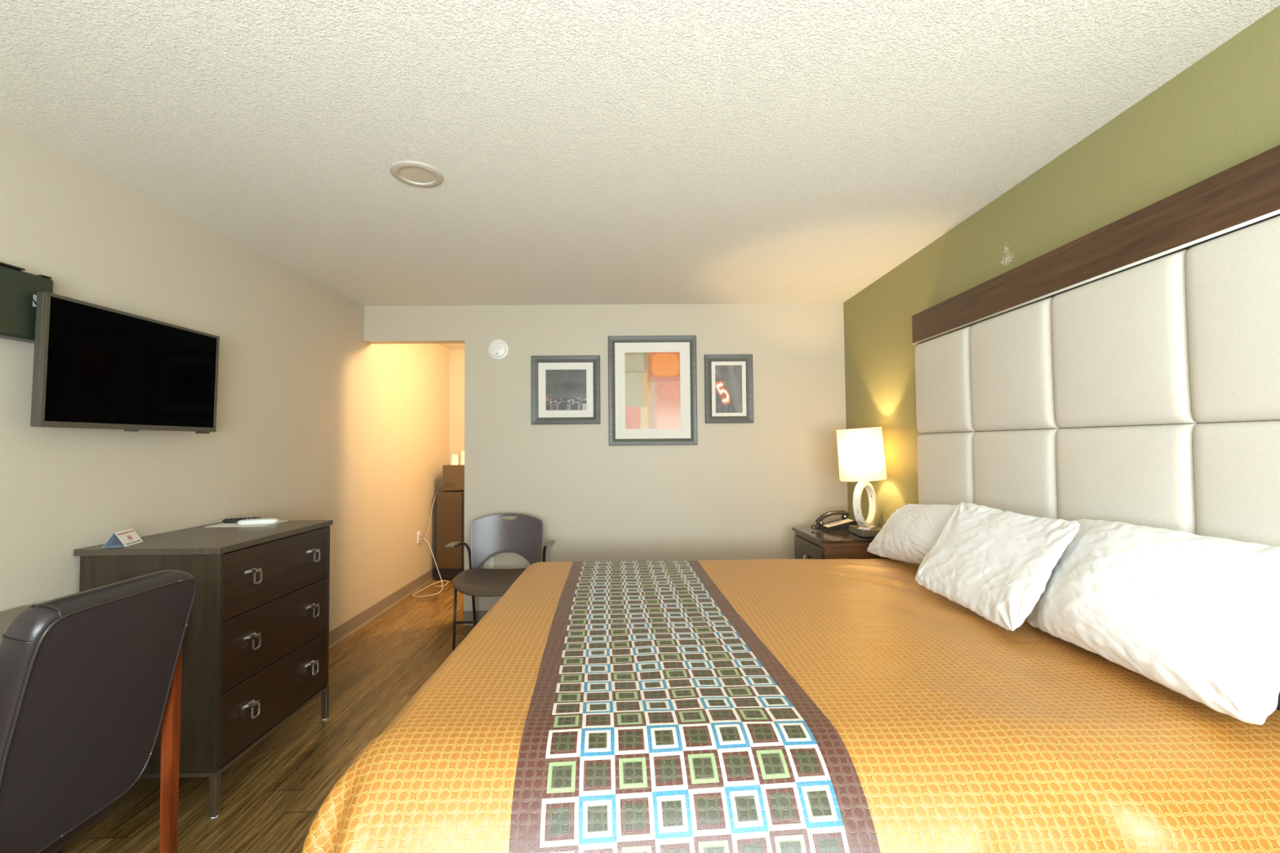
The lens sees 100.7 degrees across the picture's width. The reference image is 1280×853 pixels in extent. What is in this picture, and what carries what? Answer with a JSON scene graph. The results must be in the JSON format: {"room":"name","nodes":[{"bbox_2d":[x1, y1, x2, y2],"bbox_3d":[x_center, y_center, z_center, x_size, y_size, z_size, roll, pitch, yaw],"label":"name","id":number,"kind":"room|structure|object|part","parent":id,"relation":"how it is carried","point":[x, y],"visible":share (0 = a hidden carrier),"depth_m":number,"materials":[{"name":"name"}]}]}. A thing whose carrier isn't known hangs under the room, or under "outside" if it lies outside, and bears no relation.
{"room":"hotel room","nodes":[
{"label":"hotel room","id":0,"kind":"room"},
{"bbox_2d":[0,120,449,631],"bbox_3d":[-2.164,0.236,2.428,0.120,2.440,7.240,0,-2,0],"label":"wall","id":1,"kind":"structure","parent":0,"point":[316,420],"depth_m":2.65,"materials":[{"name":"beige paint"}]},
{"bbox_2d":[0,262,53,342],"bbox_3d":[-2.067,-0.404,1.773,0.082,0.230,0.250,0,-2,0],"label":"box","id":2,"kind":"object","parent":1,"relation":"attached to","point":[19,289],"visible":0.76,"depth_m":1.74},
{"bbox_2d":[30,291,219,433],"bbox_3d":[-2.044,-0.209,2.133,0.122,0.461,0.736,1,-2,0],"label":"television","id":3,"kind":"object","parent":1,"relation":"attached to","point":[95,366],"visible":1,"depth_m":2.02,"materials":[{"name":"grey"}]},
{"bbox_2d":[328,567,437,648],"bbox_3d":[-2.087,1.403,2.389,0.014,0.105,7.000,0,-2,0],"label":"baseboard","id":4,"kind":"structure","parent":1,"relation":"attached to","point":[348,628],"depth_m":4.25,"materials":[{"name":"brown plastic"}]},
{"bbox_2d":[417,530,420,543],"bbox_3d":[-2.113,1.059,5.072,0.009,0.116,0.072,0,-2,0],"label":"wall outlet","id":5,"kind":"object","parent":1,"relation":"attached to","point":[418,532],"visible":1,"depth_m":5.05,"materials":[{"name":"white plastic"}]},
{"bbox_2d":[418,484,442,536],"bbox_3d":[-2.084,0.818,5.415,0.059,0.489,0.693,0,-2,0],"label":"power cord","id":6,"kind":"object","parent":1,"relation":"attached to","point":[420,535],"visible":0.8,"depth_m":5.22,"materials":[{"name":"grey plastic"}]},
{"bbox_2d":[61,577,474,852],"bbox_3d":[-0.239,1.489,2.400,4.008,0.100,7.300,0,-2,0],"label":"floor","id":7,"kind":"structure","parent":0,"point":[271,797],"depth_m":2.32,"materials":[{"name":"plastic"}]},
{"bbox_2d":[0,605,61,852],"bbox_3d":[-1.845,0.995,1.096,0.470,0.828,1.385,0,-2,0],"label":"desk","id":8,"kind":"object","parent":7,"relation":"on","point":[6,617],"visible":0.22,"depth_m":1.69,"materials":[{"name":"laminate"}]},
{"bbox_2d":[0,569,196,852],"bbox_3d":[-1.505,0.886,1.195,0.713,1.047,0.464,0,-2,0],"label":"desk chair","id":9,"kind":"object","parent":7,"relation":"on","point":[90,679],"visible":1,"depth_m":1.17,"materials":[{"name":"black leather"}]},
{"bbox_3d":[-1.621,0.983,1.191,0.480,0.075,0.430,0,-2,0],"label":"seat","id":10,"kind":"part","parent":9,"relation":"part of","materials":[{"name":"black leather"}]},
{"bbox_3d":[-1.250,0.634,1.205,0.186,0.546,0.385,0,-2,0],"label":"backrest","id":11,"kind":"part","parent":9,"relation":"part of","materials":[{"name":"black leather"}]},
{"bbox_3d":[-1.251,0.984,1.411,0.030,0.860,0.030,0,-2,0],"label":"leg","id":12,"kind":"part","parent":9,"relation":"part of","materials":[{"name":"brown wood"}]},
{"bbox_2d":[73,520,333,818],"bbox_3d":[-1.811,0.957,2.313,0.560,0.985,0.735,0,-2,0],"label":"dresser","id":13,"kind":"object","parent":7,"relation":"on","point":[255,643],"visible":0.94,"depth_m":2.09,"materials":[{"name":"brown laminate"}]},
{"bbox_2d":[102,528,142,547],"bbox_3d":[-1.997,0.429,2.051,0.071,0.055,0.116,0,-2,-18],"label":"tent card","id":14,"kind":"object","parent":13,"relation":"on","point":[128,537],"visible":1,"depth_m":2.04,"materials":[{"name":"white paper"}]},
{"bbox_3d":[-1.997,0.456,2.050,0.070,0.001,0.116,0,-2,-18],"label":"panel","id":15,"kind":"part","parent":14,"relation":"part of","materials":[{"name":"blue paper"}]},
{"bbox_3d":[-1.980,0.430,2.057,0.036,0.055,0.116,0,-2,-18],"label":"panel","id":16,"kind":"part","parent":14,"relation":"part of","materials":[{"name":"white paper"}]},
{"bbox_3d":[-1.818,0.875,1.967,0.515,0.796,0.018,0,-2,0],"label":"panel","id":17,"kind":"part","parent":13,"relation":"part of","materials":[{"name":"brown laminate"}]},
{"bbox_3d":[-1.566,1.358,1.954,0.025,0.144,0.025,0,-2,0],"label":"leg","id":18,"kind":"part","parent":13,"relation":"part of","materials":[{"name":"brown metal"}]},
{"bbox_3d":[-1.810,1.292,2.302,0.508,0.015,0.719,0,-2,0],"label":"rail","id":19,"kind":"part","parent":13,"relation":"part of","materials":[{"name":"brown metal"}]},
{"bbox_2d":[204,520,288,527],"bbox_3d":[-1.911,0.474,2.589,0.270,0.001,0.195,0,-2,-2],"label":"paper sheet","id":20,"kind":"object","parent":13,"relation":"on","point":[222,525],"visible":0.64,"depth_m":2.53,"materials":[{"name":"white paper"}]},
{"bbox_2d":[222,516,261,523],"bbox_3d":[-1.971,0.462,2.632,0.170,0.026,0.043,0,-2,-14],"label":"remote control","id":21,"kind":"object","parent":20,"relation":"on","point":[230,520],"visible":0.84,"depth_m":2.61,"materials":[{"name":"black plastic"}]},
{"bbox_2d":[237,518,279,524],"bbox_3d":[-1.861,0.461,2.587,0.170,0.024,0.053,0,-2,-20],"label":"remote control","id":22,"kind":"object","parent":20,"relation":"on","point":[256,521],"visible":1,"depth_m":2.57,"materials":[{"name":"white plastic"}]},
{"bbox_3d":[-1.543,1.129,2.106,0.030,0.060,0.064,0,-2,0],"label":"handle","id":23,"kind":"part","parent":13,"relation":"part of","materials":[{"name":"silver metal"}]},
{"bbox_3d":[-1.546,0.862,2.115,0.030,0.060,0.064,0,-2,0],"label":"handle","id":24,"kind":"part","parent":13,"relation":"part of","materials":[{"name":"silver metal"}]},
{"bbox_3d":[-1.548,0.602,2.124,0.030,0.060,0.064,0,-2,0],"label":"handle","id":25,"kind":"part","parent":13,"relation":"part of","materials":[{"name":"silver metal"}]},
{"bbox_3d":[-1.570,1.144,2.309,0.020,0.263,0.673,0,-2,0],"label":"drawer","id":26,"kind":"part","parent":13,"relation":"part of","materials":[{"name":"brown wood"}]},
{"bbox_3d":[-1.572,0.877,2.318,0.020,0.261,0.673,0,-2,0],"label":"drawer","id":27,"kind":"part","parent":13,"relation":"part of","materials":[{"name":"brown wood"}]},
{"bbox_3d":[-1.575,0.617,2.327,0.020,0.249,0.673,0,-2,0],"label":"drawer","id":28,"kind":"part","parent":13,"relation":"part of","materials":[{"name":"brown wood"}]},
{"bbox_3d":[-1.546,1.142,2.501,0.030,0.060,0.064,0,-2,0],"label":"handle","id":29,"kind":"part","parent":13,"relation":"part of","materials":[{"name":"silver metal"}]},
{"bbox_3d":[-1.548,0.875,2.510,0.030,0.060,0.064,0,-2,0],"label":"handle","id":30,"kind":"part","parent":13,"relation":"part of","materials":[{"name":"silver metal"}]},
{"bbox_3d":[-1.551,0.616,2.518,0.030,0.060,0.064,0,-2,0],"label":"handle","id":31,"kind":"part","parent":13,"relation":"part of","materials":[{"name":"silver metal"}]},
{"bbox_3d":[-1.571,1.381,2.648,0.025,0.144,0.025,0,-2,0],"label":"leg","id":32,"kind":"part","parent":13,"relation":"part of","materials":[{"name":"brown metal"}]},
{"bbox_3d":[-1.823,0.899,2.664,0.515,0.796,0.018,0,-2,0],"label":"panel","id":33,"kind":"part","parent":13,"relation":"part of","materials":[{"name":"brown laminate"}]},
{"bbox_2d":[413,537,448,597],"bbox_3d":[-1.981,1.304,5.021,0.239,0.480,0.512,0,-2,-8],"label":"power cord","id":34,"kind":"object","parent":7,"relation":"on","point":[420,539],"visible":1,"depth_m":5.07,"materials":[{"name":"grey plastic"}]},
{"bbox_2d":[435,489,464,580],"bbox_3d":[-1.902,1.114,5.572,0.308,0.892,0.440,0,-2,0],"label":"mini fridge","id":35,"kind":"object","parent":7,"relation":"on","point":[450,504],"visible":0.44,"depth_m":5.36,"materials":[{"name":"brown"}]},
{"bbox_2d":[442,463,464,491],"bbox_3d":[-1.899,0.533,5.551,0.203,0.268,0.361,0,-2,0],"label":"microwave","id":36,"kind":"object","parent":35,"relation":"on","point":[453,476],"visible":0.76,"depth_m":5.37,"materials":[{"name":"brown metal"}]},
{"bbox_2d":[450,453,458,465],"bbox_3d":[-1.907,0.341,5.458,0.083,0.110,0.083,0,-2,0],"label":"cup stack","id":37,"kind":"object","parent":36,"relation":"on","point":[454,458],"visible":1,"depth_m":5.43,"materials":[{"name":"white plastic"}]},
{"bbox_2d":[450,453,458,458],"bbox_3d":[-1.907,0.307,5.459,0.077,0.042,0.077,0,-2,0],"label":"cup","id":38,"kind":"object","parent":37,"relation":"on","point":[453,456],"depth_m":5.43,"materials":[{"name":"white plastic"}]},
{"bbox_2d":[450,458,458,465],"bbox_3d":[-1.907,0.362,5.457,0.083,0.068,0.083,0,-2,0],"label":"cup","id":39,"kind":"object","parent":37,"relation":"on","point":[453,461],"depth_m":5.42,"materials":[{"name":"white plastic"}]},
{"bbox_2d":[460,450,464,465],"bbox_3d":[-1.814,0.323,5.479,0.083,0.145,0.083,0,-2,0],"label":"cup stack","id":40,"kind":"object","parent":36,"relation":"on","point":[462,455],"visible":0.55,"depth_m":5.44,"materials":[{"name":"white plastic"}]},
{"bbox_2d":[460,450,464,456],"bbox_3d":[-1.814,0.278,5.481,0.077,0.055,0.077,0,-2,0],"label":"cup","id":41,"kind":"object","parent":40,"relation":"on","point":[462,454],"depth_m":5.45,"materials":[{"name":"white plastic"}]},
{"bbox_2d":[460,456,464,465],"bbox_3d":[-1.814,0.351,5.478,0.083,0.090,0.083,0,-2,0],"label":"cup","id":42,"kind":"object","parent":40,"relation":"on","point":[462,458],"depth_m":5.44,"materials":[{"name":"white plastic"}]},
{"bbox_3d":[-1.808,0.525,5.512,0.018,0.252,0.280,0,-2,0],"label":"door","id":43,"kind":"part","parent":36,"relation":"part of","materials":[{"name":"brown metal"}]},
{"bbox_3d":[-1.769,1.053,5.575,0.041,0.772,0.440,0,-2,0],"label":"door","id":44,"kind":"part","parent":35,"relation":"part of","materials":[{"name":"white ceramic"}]},
{"bbox_2d":[444,513,555,651],"bbox_3d":[-0.951,1.055,3.622,0.720,0.862,0.655,0,-2,0],"label":"chair","id":45,"kind":"object","parent":7,"relation":"on","point":[491,535],"visible":0.9,"depth_m":3.79,"materials":[{"name":"grey plastic"}]},
{"bbox_3d":[-1.177,1.253,3.369,0.017,0.438,0.042,-1,-2,9],"label":"leg","id":46,"kind":"part","parent":45,"relation":"part of","materials":[{"name":"black metal"}]},
{"bbox_3d":[-1.219,1.164,3.853,0.043,0.655,0.181,-1,-2,7],"label":"leg","id":47,"kind":"part","parent":45,"relation":"part of","materials":[{"name":"black metal"}]},
{"bbox_3d":[-0.950,1.028,3.536,0.539,0.078,0.480,0,-2,0],"label":"seat","id":48,"kind":"part","parent":45,"relation":"part of","materials":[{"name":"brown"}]},
{"bbox_3d":[-0.954,0.822,3.812,0.518,0.385,0.102,0,-2,0],"label":"backrest","id":49,"kind":"part","parent":45,"relation":"part of","materials":[{"name":"grey plastic"}]},
{"bbox_3d":[-0.684,1.159,3.857,0.043,0.655,0.181,0,-2,-8],"label":"leg","id":50,"kind":"part","parent":45,"relation":"part of","materials":[{"name":"black metal"}]},
{"bbox_2d":[791,526,890,559],"bbox_3d":[1.329,1.071,3.493,0.496,0.740,0.525,0,-2,-3],"label":"nightstand","id":51,"kind":"object","parent":7,"relation":"on","point":[809,544],"visible":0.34,"depth_m":3.28,"materials":[{"name":"laminate"}]},
{"bbox_3d":[1.108,0.868,3.489,0.016,0.230,0.480,0,-2,-3],"label":"drawer","id":52,"kind":"part","parent":51,"relation":"part of","materials":[{"name":"laminate"}]},
{"bbox_2d":[810,510,857,532],"bbox_3d":[1.316,0.644,3.626,0.303,0.124,0.222,0,-2,-6],"label":"telephone","id":53,"kind":"object","parent":51,"relation":"on","point":[842,524],"visible":0.98,"depth_m":3.63,"materials":[{"name":"black plastic"}]},
{"bbox_3d":[1.261,0.686,3.570,0.220,0.034,0.105,-2,-3,42],"label":"coiled cord","id":54,"kind":"part","parent":53,"relation":"part of","materials":[{"name":"black plastic"}]},
{"bbox_3d":[1.348,0.658,3.610,0.181,0.043,0.070,0,-2,-6],"label":"keypad plate","id":55,"kind":"part","parent":53,"relation":"part of","materials":[{"name":"beige"}]},
{"bbox_2d":[840,515,848,519],"bbox_3d":[1.426,0.628,3.700,0.050,0.029,0.050,0,-2,-6],"label":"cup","id":56,"kind":"object","parent":53,"relation":"on","point":[843,517],"depth_m":3.68,"materials":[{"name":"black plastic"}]},
{"bbox_2d":[836,426,887,537],"bbox_3d":[1.430,0.350,3.401,0.310,0.693,0.279,0,-2,0],"label":"table lamp","id":57,"kind":"object","parent":51,"relation":"on","point":[861,456],"visible":0.94,"depth_m":3.30,"materials":[{"name":"white fabric"}]},
{"bbox_3d":[1.420,0.176,3.406,0.294,0.344,0.279,0,-2,0],"label":"lamp shade","id":58,"kind":"part","parent":57,"relation":"part of","materials":[{"name":"fabric"}]},
{"bbox_3d":[1.452,0.645,3.391,0.070,0.020,0.110,-2,-3,43],"label":"foot plate","id":59,"kind":"part","parent":57,"relation":"part of","materials":[{"name":"silver metal"}]},
{"bbox_2d":[448,349,464,464],"bbox_3d":[-1.187,0.347,5.993,1.888,2.440,0.120,0,-2,0],"label":"wall","id":60,"kind":"structure","parent":0,"point":[456,421],"depth_m":5.95,"materials":[{"name":"beige paint"}]},
{"bbox_2d":[364,302,848,610],"bbox_3d":[-0.263,0.276,4.126,3.708,2.440,0.115,0,-2,0],"label":"wall","id":61,"kind":"structure","parent":0,"point":[739,493],"depth_m":4.08,"materials":[{"name":"beige paint"}]},
{"bbox_2d":[462,610,488,625],"bbox_3d":[0.127,1.440,4.082,2.949,0.105,0.129,0,-2,0],"label":"baseboard","id":62,"kind":"structure","parent":61,"relation":"attached to","point":[468,615],"depth_m":4.02,"materials":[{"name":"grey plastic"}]},
{"bbox_2d":[484,555,493,568],"bbox_3d":[-1.150,1.027,4.032,0.072,0.116,0.009,0,-2,0],"label":"wall outlet","id":63,"kind":"object","parent":61,"relation":"attached to","point":[489,564],"visible":0.61,"depth_m":4.03,"materials":[{"name":"white plastic"}]},
{"bbox_2d":[488,339,509,359],"bbox_3d":[-1.088,-0.593,4.072,0.156,0.156,0.040,0,-2,0],"label":"smoke detector","id":64,"kind":"object","parent":61,"relation":"attached to","point":[498,349],"visible":1,"depth_m":4.06,"materials":[{"name":"white plastic"}]},
{"bbox_2d":[531,355,600,424],"bbox_3d":[-0.570,-0.281,4.073,0.527,0.528,0.024,0,-2,0],"label":"framed picture","id":65,"kind":"object","parent":61,"relation":"attached to","point":[566,389],"visible":1,"depth_m":4.07,"materials":[{"name":"white"}]},
{"bbox_2d":[546,369,586,410],"bbox_3d":[-0.567,-0.281,4.076,0.312,0.313,0.001,0,-2,0],"label":"print","id":66,"kind":"object","parent":65,"relation":"attached to","point":[566,389],"depth_m":4.08},
{"bbox_2d":[608,335,697,445],"bbox_3d":[0.098,-0.278,4.077,0.678,0.842,0.024,0,-2,0],"label":"framed picture","id":67,"kind":"object","parent":61,"relation":"attached to","point":[652,395],"visible":1,"depth_m":4.08,"materials":[{"name":"white"}]},
{"bbox_2d":[624,351,680,429],"bbox_3d":[0.098,-0.277,4.081,0.424,0.591,0.001,0,-2,0],"label":"print","id":68,"kind":"object","parent":67,"relation":"attached to","point":[652,380],"depth_m":4.08},
{"bbox_2d":[704,354,753,423],"bbox_3d":[0.684,-0.290,4.082,0.371,0.529,0.024,0,-2,0],"label":"framed picture","id":69,"kind":"object","parent":61,"relation":"attached to","point":[728,378],"visible":1,"depth_m":4.08,"materials":[{"name":"white"}]},
{"bbox_2d":[715,364,742,413],"bbox_3d":[0.683,-0.289,4.086,0.206,0.368,0.001,0,-2,0],"label":"print","id":70,"kind":"object","parent":69,"relation":"attached to","point":[728,378],"depth_m":4.09},
{"bbox_2d":[0,0,1279,349],"bbox_3d":[-0.262,-1.060,2.485,4.008,0.120,7.300,0,-2,0],"label":"ceiling","id":71,"kind":"structure","parent":0,"point":[585,152],"depth_m":1.76,"materials":[{"name":"white paint"}]},
{"bbox_2d":[390,160,443,186],"bbox_3d":[-0.888,-1.001,2.115,0.196,0.010,0.196,0,-2,0],"label":"recessed light","id":72,"kind":"object","parent":71,"relation":"in","point":[410,172],"visible":1,"depth_m":2.10,"materials":[{"name":"white plastic"}]},
{"bbox_2d":[843,4,1279,526],"bbox_3d":[1.670,0.172,1.518,0.120,2.440,5.362,0,-2,0],"label":"wall","id":73,"kind":"structure","parent":0,"point":[1221,112],"depth_m":2.02,"materials":[{"name":"green paint"}]},
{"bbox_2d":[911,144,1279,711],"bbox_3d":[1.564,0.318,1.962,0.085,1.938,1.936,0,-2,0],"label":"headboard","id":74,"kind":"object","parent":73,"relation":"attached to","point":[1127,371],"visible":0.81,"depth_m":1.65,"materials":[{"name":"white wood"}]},
{"bbox_3d":[1.532,-0.216,2.707,0.040,0.497,0.484,0,-2,0],"label":"upholstered panel","id":75,"kind":"part","parent":74,"relation":"part of","materials":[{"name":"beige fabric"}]},
{"bbox_3d":[1.536,0.280,2.690,0.040,0.495,0.484,0,-2,0],"label":"upholstered panel","id":76,"kind":"part","parent":74,"relation":"part of","materials":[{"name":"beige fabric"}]},
{"bbox_3d":[1.535,-0.233,2.223,0.040,0.497,0.484,0,-2,0],"label":"upholstered panel","id":77,"kind":"part","parent":74,"relation":"part of","materials":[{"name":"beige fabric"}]},
{"bbox_3d":[1.540,0.263,2.206,0.040,0.495,0.484,0,-2,0],"label":"upholstered panel","id":78,"kind":"part","parent":74,"relation":"part of","materials":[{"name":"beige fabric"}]},
{"bbox_3d":[1.539,-0.249,1.739,0.040,0.497,0.484,0,-2,0],"label":"upholstered panel","id":79,"kind":"part","parent":74,"relation":"part of","materials":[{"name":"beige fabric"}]},
{"bbox_3d":[1.543,0.247,1.722,0.040,0.495,0.484,0,-2,0],"label":"upholstered panel","id":80,"kind":"part","parent":74,"relation":"part of","materials":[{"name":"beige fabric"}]},
{"bbox_3d":[1.542,-0.265,1.255,0.040,0.497,0.484,0,-2,0],"label":"upholstered panel","id":81,"kind":"part","parent":74,"relation":"part of","materials":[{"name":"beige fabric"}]},
{"bbox_3d":[1.547,0.231,1.239,0.040,0.495,0.484,0,-2,0],"label":"upholstered panel","id":82,"kind":"part","parent":74,"relation":"part of","materials":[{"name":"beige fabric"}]},
{"bbox_3d":[0.491,1.090,2.026,2.037,0.660,1.815,0,-2,0],"label":"bed","id":83,"kind":"object","parent":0,"visible":0},
{"bbox_2d":[301,559,1279,852],"bbox_3d":[0.365,1.175,1.998,2.290,0.960,2.234,0,-2,0],"label":"bedspread","id":84,"kind":"object","parent":83,"relation":"on","point":[753,705],"visible":0.97,"depth_m":1.18,"materials":[{"name":"orange fabric"}]},
{"bbox_2d":[866,503,957,564],"bbox_3d":[1.399,0.537,2.691,0.198,0.340,0.826,0,-2,-5],"label":"pillow","id":85,"kind":"object","parent":84,"relation":"on","point":[910,532],"visible":0.64,"depth_m":2.62,"materials":[{"name":"white fabric"}]},
{"bbox_2d":[915,502,1079,631],"bbox_3d":[1.283,0.490,1.966,0.226,0.368,0.706,0,-2,0],"label":"pillow","id":86,"kind":"object","parent":84,"relation":"on","point":[996,564],"visible":1,"depth_m":1.87,"materials":[{"name":"white fabric"}]},
{"bbox_2d":[1026,519,1279,724],"bbox_3d":[1.366,0.475,1.502,0.270,0.384,0.796,-1,-2,4],"label":"pillow","id":87,"kind":"object","parent":84,"relation":"on","point":[1197,616],"visible":0.87,"depth_m":1.28,"materials":[{"name":"white fabric"}]}
]}

